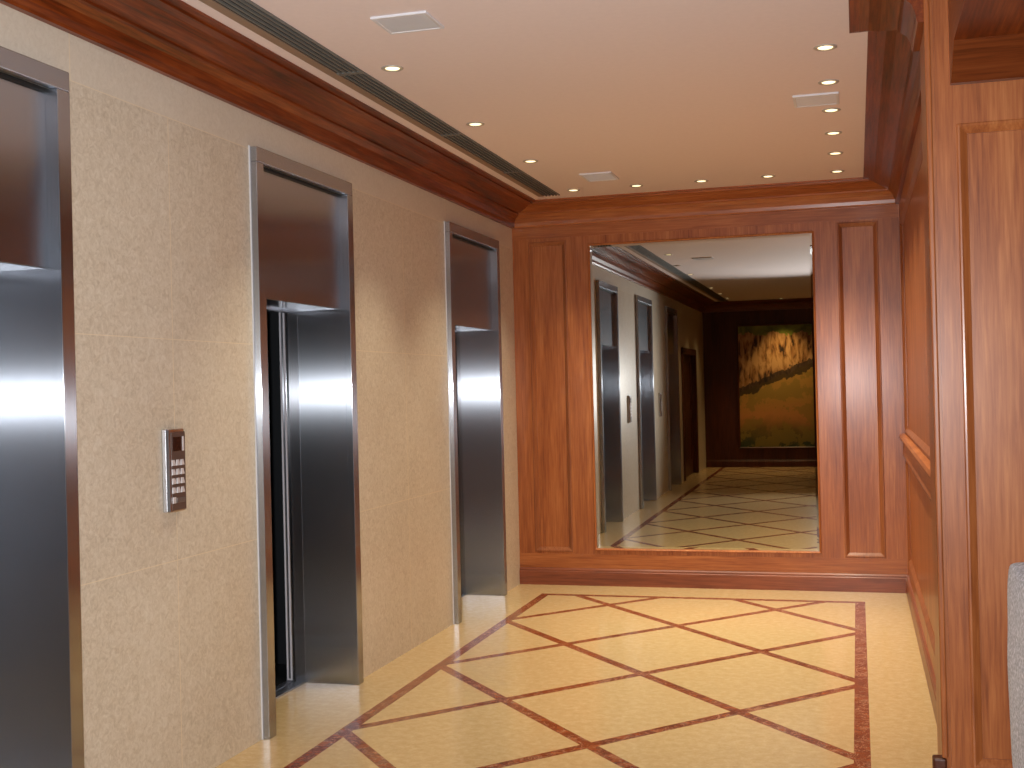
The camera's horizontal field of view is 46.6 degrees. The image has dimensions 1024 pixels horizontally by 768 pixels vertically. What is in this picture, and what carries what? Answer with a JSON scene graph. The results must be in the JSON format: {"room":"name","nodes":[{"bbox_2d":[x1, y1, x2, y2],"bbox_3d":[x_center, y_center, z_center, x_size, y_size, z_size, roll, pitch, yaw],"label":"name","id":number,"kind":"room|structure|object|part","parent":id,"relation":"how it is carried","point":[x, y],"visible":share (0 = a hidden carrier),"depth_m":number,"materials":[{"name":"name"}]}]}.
{"room":"elevator lobby","nodes":[
{"label":"elevator lobby","id":0,"kind":"room"},
{"bbox_2d":[0,3,519,767],"bbox_3d":[-1.902,0.110,3.315,0.280,3.000,13.007,-1,0,16],"label":"wall","id":1,"kind":"structure","parent":0,"point":[170,637],"depth_m":4.91,"materials":[{"name":"beige paint"}]},
{"bbox_2d":[0,46,83,767],"bbox_3d":[-1.852,0.271,3.604,0.427,2.678,1.122,-1,0,16],"label":"elevator","id":2,"kind":"object","parent":1,"relation":"attached to","point":[41,686],"visible":1,"depth_m":4.04,"materials":[{"name":"metal"}]},
{"bbox_3d":[-1.844,-0.398,3.603,0.239,0.020,0.984,-1,0,16],"label":"soffit panel","id":3,"kind":"part","parent":2,"relation":"part of","materials":[{"name":"metal"}]},
{"bbox_3d":[-1.726,-0.689,3.569,0.020,0.597,0.984,-1,0,16],"label":"transom panel","id":4,"kind":"part","parent":2,"relation":"part of","materials":[{"name":"metal"}]},
{"bbox_2d":[162,428,185,512],"bbox_3d":[-1.331,0.340,4.696,0.036,0.326,0.120,-1,0,16],"label":"keypad","id":5,"kind":"object","parent":1,"relation":"attached to","point":[173,440],"visible":1,"depth_m":4.66,"materials":[{"name":"metal"}]},
{"bbox_3d":[-1.319,0.343,4.700,0.006,0.308,0.098,-1,0,16],"label":"plate","id":6,"kind":"part","parent":5,"relation":"part of","materials":[{"name":"metal"}]},
{"bbox_2d":[0,0,535,228],"bbox_3d":[-1.649,-1.311,3.316,0.273,0.172,12.757,-1,0,16],"label":"trim","id":7,"kind":"structure","parent":1,"relation":"attached to","point":[173,39],"depth_m":5.28,"materials":[{"name":"brown wood"}]},
{"bbox_2d":[248,145,363,739],"bbox_3d":[-1.690,0.293,6.132,1.527,2.708,1.640,-1,0,16],"label":"elevator","id":8,"kind":"object","parent":1,"relation":"attached to","point":[309,548],"visible":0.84,"depth_m":6.33,"materials":[{"name":"metal"}]},
{"bbox_3d":[-1.167,0.592,6.584,0.035,2.005,0.362,-1,0,16],"label":"door panel","id":9,"kind":"part","parent":8,"relation":"part of","materials":[{"name":"metal"}]},
{"bbox_3d":[-1.284,1.601,5.960,0.104,0.010,0.930,-1,0,16],"label":"sill","id":10,"kind":"part","parent":8,"relation":"part of","materials":[{"name":"metal"}]},
{"bbox_3d":[-1.171,-0.404,5.922,0.239,0.020,0.930,-1,0,16],"label":"soffit panel","id":11,"kind":"part","parent":8,"relation":"part of","materials":[{"name":"metal"}]},
{"bbox_3d":[-1.054,-0.695,5.887,0.020,0.597,0.930,-1,0,16],"label":"transom panel","id":12,"kind":"part","parent":8,"relation":"part of","materials":[{"name":"metal"}]},
{"bbox_2d":[444,221,506,623],"bbox_3d":[-0.431,0.258,8.500,0.427,2.678,1.151,-1,0,16],"label":"elevator","id":13,"kind":"object","parent":1,"relation":"attached to","point":[472,269],"visible":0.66,"depth_m":8.95,"materials":[{"name":"metal"}]},
{"bbox_3d":[-0.423,-0.410,8.499,0.239,0.020,1.013,-1,0,16],"label":"soffit panel","id":14,"kind":"part","parent":13,"relation":"part of","materials":[{"name":"metal"}]},
{"bbox_3d":[-0.306,-0.702,8.464,0.020,0.597,1.013,-1,0,16],"label":"transom panel","id":15,"kind":"part","parent":13,"relation":"part of","materials":[{"name":"metal"}]},
{"bbox_2d":[182,0,867,199],"bbox_3d":[1.001,-1.523,2.547,6.600,0.120,13.157,-1,0,16],"label":"ceiling","id":16,"kind":"structure","parent":0,"point":[658,95],"depth_m":5.60,"materials":[{"name":"paint"}]},
{"bbox_2d":[199,0,559,196],"bbox_3d":[-1.387,-1.399,3.189,0.164,0.010,11.960,-1,0,16],"label":"ceiling vent","id":17,"kind":"object","parent":16,"relation":"in","point":[247,13],"visible":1,"depth_m":5.52,"materials":[{"name":"grey metal"}]},
{"bbox_2d":[381,65,403,71],"bbox_3d":[-0.535,-1.412,5.327,0.100,0.006,0.100,-1,0,16],"label":"recessed light","id":18,"kind":"object","parent":16,"relation":"in","point":[388,68],"visible":1,"depth_m":5.32,"materials":[{"name":"white"}]},
{"bbox_2d":[370,10,444,34],"bbox_3d":[-0.408,-1.416,4.663,0.230,0.010,0.213,-1,0,16],"label":"ceiling vent","id":19,"kind":"object","parent":16,"relation":"in","point":[417,21],"visible":1,"depth_m":4.65,"materials":[{"name":"white metal"}]},
{"bbox_2d":[466,122,483,126],"bbox_3d":[-0.199,-1.415,6.484,0.100,0.006,0.100,-1,0,16],"label":"recessed light","id":20,"kind":"object","parent":16,"relation":"in","point":[471,124],"visible":1,"depth_m":6.47,"materials":[{"name":"white"}]},
{"bbox_2d":[523,160,537,162],"bbox_3d":[0.118,-1.418,7.579,0.100,0.006,0.100,-1,0,16],"label":"recessed light","id":21,"kind":"object","parent":16,"relation":"in","point":[524,161],"visible":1,"depth_m":7.57,"materials":[{"name":"white"}]},
{"bbox_2d":[567,189,579,191],"bbox_3d":[0.451,-1.421,8.726,0.100,0.006,0.100,-1,0,16],"label":"recessed light","id":22,"kind":"object","parent":16,"relation":"in","point":[569,190],"visible":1,"depth_m":8.72,"materials":[{"name":"white"}]},
{"bbox_2d":[579,171,618,181],"bbox_3d":[0.601,-1.425,8.178,0.220,0.010,0.290,-1,0,16],"label":"ceiling vent","id":23,"kind":"object","parent":16,"relation":"in","point":[598,176],"visible":1,"depth_m":8.15,"materials":[{"name":"white metal"}]},
{"bbox_2d":[630,184,642,186],"bbox_3d":[0.899,-1.432,8.597,0.100,0.006,0.100,-1,0,16],"label":"recessed light","id":24,"kind":"object","parent":16,"relation":"in","point":[634,185],"visible":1,"depth_m":8.57,"materials":[{"name":"white glass"}]},
{"bbox_2d":[694,180,708,182],"bbox_3d":[1.349,-1.443,8.466,0.100,0.006,0.100,-1,0,16],"label":"recessed light","id":25,"kind":"object","parent":16,"relation":"in","point":[696,181],"visible":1,"depth_m":8.46,"materials":[{"name":"white glass"}]},
{"bbox_2d":[761,175,774,177],"bbox_3d":[1.794,-1.454,8.337,0.100,0.006,0.100,-1,0,16],"label":"recessed light","id":26,"kind":"object","parent":16,"relation":"in","point":[763,176],"visible":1,"depth_m":8.32,"materials":[{"name":"white"}]},
{"bbox_2d":[792,92,838,107],"bbox_3d":[1.560,-1.456,6.101,0.226,0.010,0.245,-1,0,16],"label":"ceiling vent","id":27,"kind":"object","parent":16,"relation":"in","point":[830,98],"visible":1,"depth_m":6.08,"materials":[{"name":"white metal"}]},
{"bbox_2d":[813,44,836,50],"bbox_3d":[1.358,-1.458,5.157,0.100,0.006,0.100,-1,0,16],"label":"recessed light","id":28,"kind":"object","parent":16,"relation":"in","point":[823,47],"visible":1,"depth_m":5.15,"materials":[{"name":"white"}]},
{"bbox_2d":[818,79,838,85],"bbox_3d":[1.532,-1.459,5.758,0.100,0.006,0.100,-1,0,16],"label":"recessed light","id":29,"kind":"object","parent":16,"relation":"in","point":[829,81],"visible":1,"depth_m":5.75,"materials":[{"name":"white"}]},
{"bbox_2d":[822,108,840,112],"bbox_3d":[1.705,-1.461,6.353,0.100,0.006,0.100,-1,0,16],"label":"recessed light","id":30,"kind":"object","parent":16,"relation":"in","point":[828,110],"visible":1,"depth_m":6.34,"materials":[{"name":"white"}]},
{"bbox_2d":[825,131,841,134],"bbox_3d":[1.875,-1.462,6.939,0.100,0.006,0.100,-1,0,16],"label":"recessed light","id":31,"kind":"object","parent":16,"relation":"in","point":[830,132],"visible":1,"depth_m":6.93,"materials":[{"name":"white"}]},
{"bbox_2d":[827,151,843,154],"bbox_3d":[2.053,-1.464,7.553,0.100,0.006,0.100,-1,0,16],"label":"recessed light","id":32,"kind":"object","parent":16,"relation":"in","point":[836,152],"visible":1,"depth_m":7.54,"materials":[{"name":"white glass"}]},
{"bbox_2d":[830,170,844,172],"bbox_3d":[2.243,-1.465,8.207,0.100,0.006,0.100,-1,0,16],"label":"recessed light","id":33,"kind":"object","parent":16,"relation":"in","point":[832,171],"visible":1,"depth_m":8.19,"materials":[{"name":"white glass"}]},
{"bbox_2d":[215,584,937,767],"bbox_3d":[1.104,1.595,2.525,6.540,0.120,13.157,-1,0,16],"label":"floor","id":34,"kind":"structure","parent":0,"point":[533,675],"depth_m":6.06,"materials":[{"name":"tile"}]},
{"bbox_2d":[1007,562,1023,767],"bbox_3d":[1.780,1.030,3.349,0.662,0.985,0.620,-1,0,16],"label":"armchair","id":35,"kind":"object","parent":34,"relation":"on","point":[1015,587],"visible":1,"depth_m":3.46,"materials":[{"name":"grey fabric"}]},
{"bbox_2d":[512,217,907,573],"bbox_3d":[1.557,0.052,9.109,3.135,3.000,0.150,-1,0,16],"label":"wall","id":36,"kind":"structure","parent":0,"point":[857,242],"depth_m":8.82,"materials":[{"name":"brown wood"}]},
{"bbox_2d":[587,231,821,553],"bbox_3d":[1.446,0.081,9.072,1.718,2.397,0.038,-1,0,16],"label":"wall mirror","id":37,"kind":"object","parent":36,"relation":"attached to","point":[704,381],"visible":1,"depth_m":9.06,"materials":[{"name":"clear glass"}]},
{"bbox_2d":[513,177,895,228],"bbox_3d":[1.368,-1.358,8.940,2.935,0.172,0.273,-1,0,16],"label":"trim","id":38,"kind":"structure","parent":36,"relation":"attached to","point":[859,191],"depth_m":8.94,"materials":[{"name":"brown wood"}]},
{"bbox_2d":[528,220,885,557],"bbox_3d":[1.434,0.070,9.080,2.655,2.470,0.034,-1,0,16],"label":"trim","id":39,"kind":"structure","parent":36,"relation":"attached to","point":[848,554],"depth_m":8.78,"materials":[{"name":"brown wood"}]},
{"bbox_2d":[512,204,907,573],"bbox_3d":[1.441,0.068,9.069,2.935,2.703,0.012,-1,0,16],"label":"trim","id":40,"kind":"structure","parent":36,"relation":"attached to","point":[608,561],"depth_m":9.04,"materials":[{"name":"brown wood"}]},
{"bbox_2d":[519,567,907,592],"bbox_3d":[1.472,1.488,9.050,2.935,0.134,0.018,-1,0,16],"label":"baseboard","id":41,"kind":"structure","parent":36,"relation":"attached to","point":[749,580],"depth_m":9.02,"materials":[{"name":"brown wood"}]},
{"bbox_2d":[899,113,935,677],"bbox_3d":[2.338,0.023,6.536,0.200,3.000,4.657,-1,0,16],"label":"wall","id":42,"kind":"structure","parent":0,"point":[913,226],"depth_m":6.85,"materials":[{"name":"brown wood"}]},
{"bbox_2d":[863,30,920,203],"bbox_3d":[2.107,-1.386,6.662,0.246,0.172,4.237,-1,0,16],"label":"trim","id":43,"kind":"structure","parent":42,"relation":"attached to","point":[893,78],"depth_m":6.04,"materials":[{"name":"brown wood"}]},
{"bbox_2d":[899,433,930,498],"bbox_3d":[2.248,0.444,6.615,0.038,0.162,4.257,-1,0,16],"label":"trim","id":44,"kind":"structure","parent":42,"relation":"attached to","point":[919,463],"depth_m":6.39,"materials":[{"name":"brown wood"}]},
{"bbox_2d":[900,141,934,655],"bbox_3d":[2.286,0.064,6.667,0.034,2.440,3.780,-1,0,16],"label":"trim","id":45,"kind":"structure","parent":42,"relation":"attached to","point":[925,448],"depth_m":8.12,"materials":[{"name":"brown wood"}]},
{"bbox_2d":[906,575,936,723],"bbox_3d":[2.281,1.458,6.608,0.018,0.134,4.257,-1,0,16],"label":"baseboard","id":46,"kind":"structure","parent":42,"relation":"attached to","point":[926,661],"depth_m":6.46,"materials":[{"name":"brown wood"}]},
{"bbox_2d":[920,0,1023,767],"bbox_3d":[3.152,-0.008,3.953,3.325,3.000,0.350,-1,0,16],"label":"wall","id":47,"kind":"structure","parent":0,"point":[995,159],"depth_m":4.22,"materials":[{"name":"brown wood"}]},
{"bbox_2d":[849,0,923,51],"bbox_3d":[1.437,-1.379,4.593,0.259,0.172,0.629,-1,0,16],"label":"trim","id":48,"kind":"structure","parent":47,"relation":"attached to","point":[903,16],"depth_m":4.54,"materials":[{"name":"brown wood"}]},
{"bbox_2d":[923,0,947,757],"bbox_3d":[1.516,-0.032,4.258,0.021,2.732,0.036,-1,0,16],"label":"trim","id":49,"kind":"structure","parent":47,"relation":"attached to","point":[926,13],"depth_m":4.24,"materials":[{"name":"brown wood"}]},
{"bbox_2d":[932,754,946,767],"bbox_3d":[1.534,1.433,4.261,0.048,0.198,0.057,-1,0,16],"label":"baseboard","id":50,"kind":"structure","parent":47,"relation":"attached to","point":[938,761],"depth_m":4.24,"materials":[{"name":"brown wood"}]},
{"bbox_2d":[948,0,1023,54],"bbox_3d":[2.554,-1.351,2.223,3.045,0.298,3.300,-1,0,16],"label":"trim","id":51,"kind":"structure","parent":47,"relation":"attached to","point":[968,19],"depth_m":3.84,"materials":[{"name":"brown wood"}]},
{"bbox_2d":[949,33,1023,85],"bbox_3d":[2.992,-1.151,3.713,3.045,0.108,0.196,-1,0,16],"label":"trim","id":52,"kind":"structure","parent":47,"relation":"attached to","point":[993,58],"depth_m":4.09,"materials":[{"name":"brown wood"}]},
{"bbox_2d":[956,118,1023,767],"bbox_3d":[2.990,0.185,3.832,2.878,2.290,0.034,-1,0,16],"label":"trim","id":53,"kind":"structure","parent":47,"relation":"attached to","point":[962,129],"depth_m":4.22,"materials":[{"name":"brown wood"}]}
]}

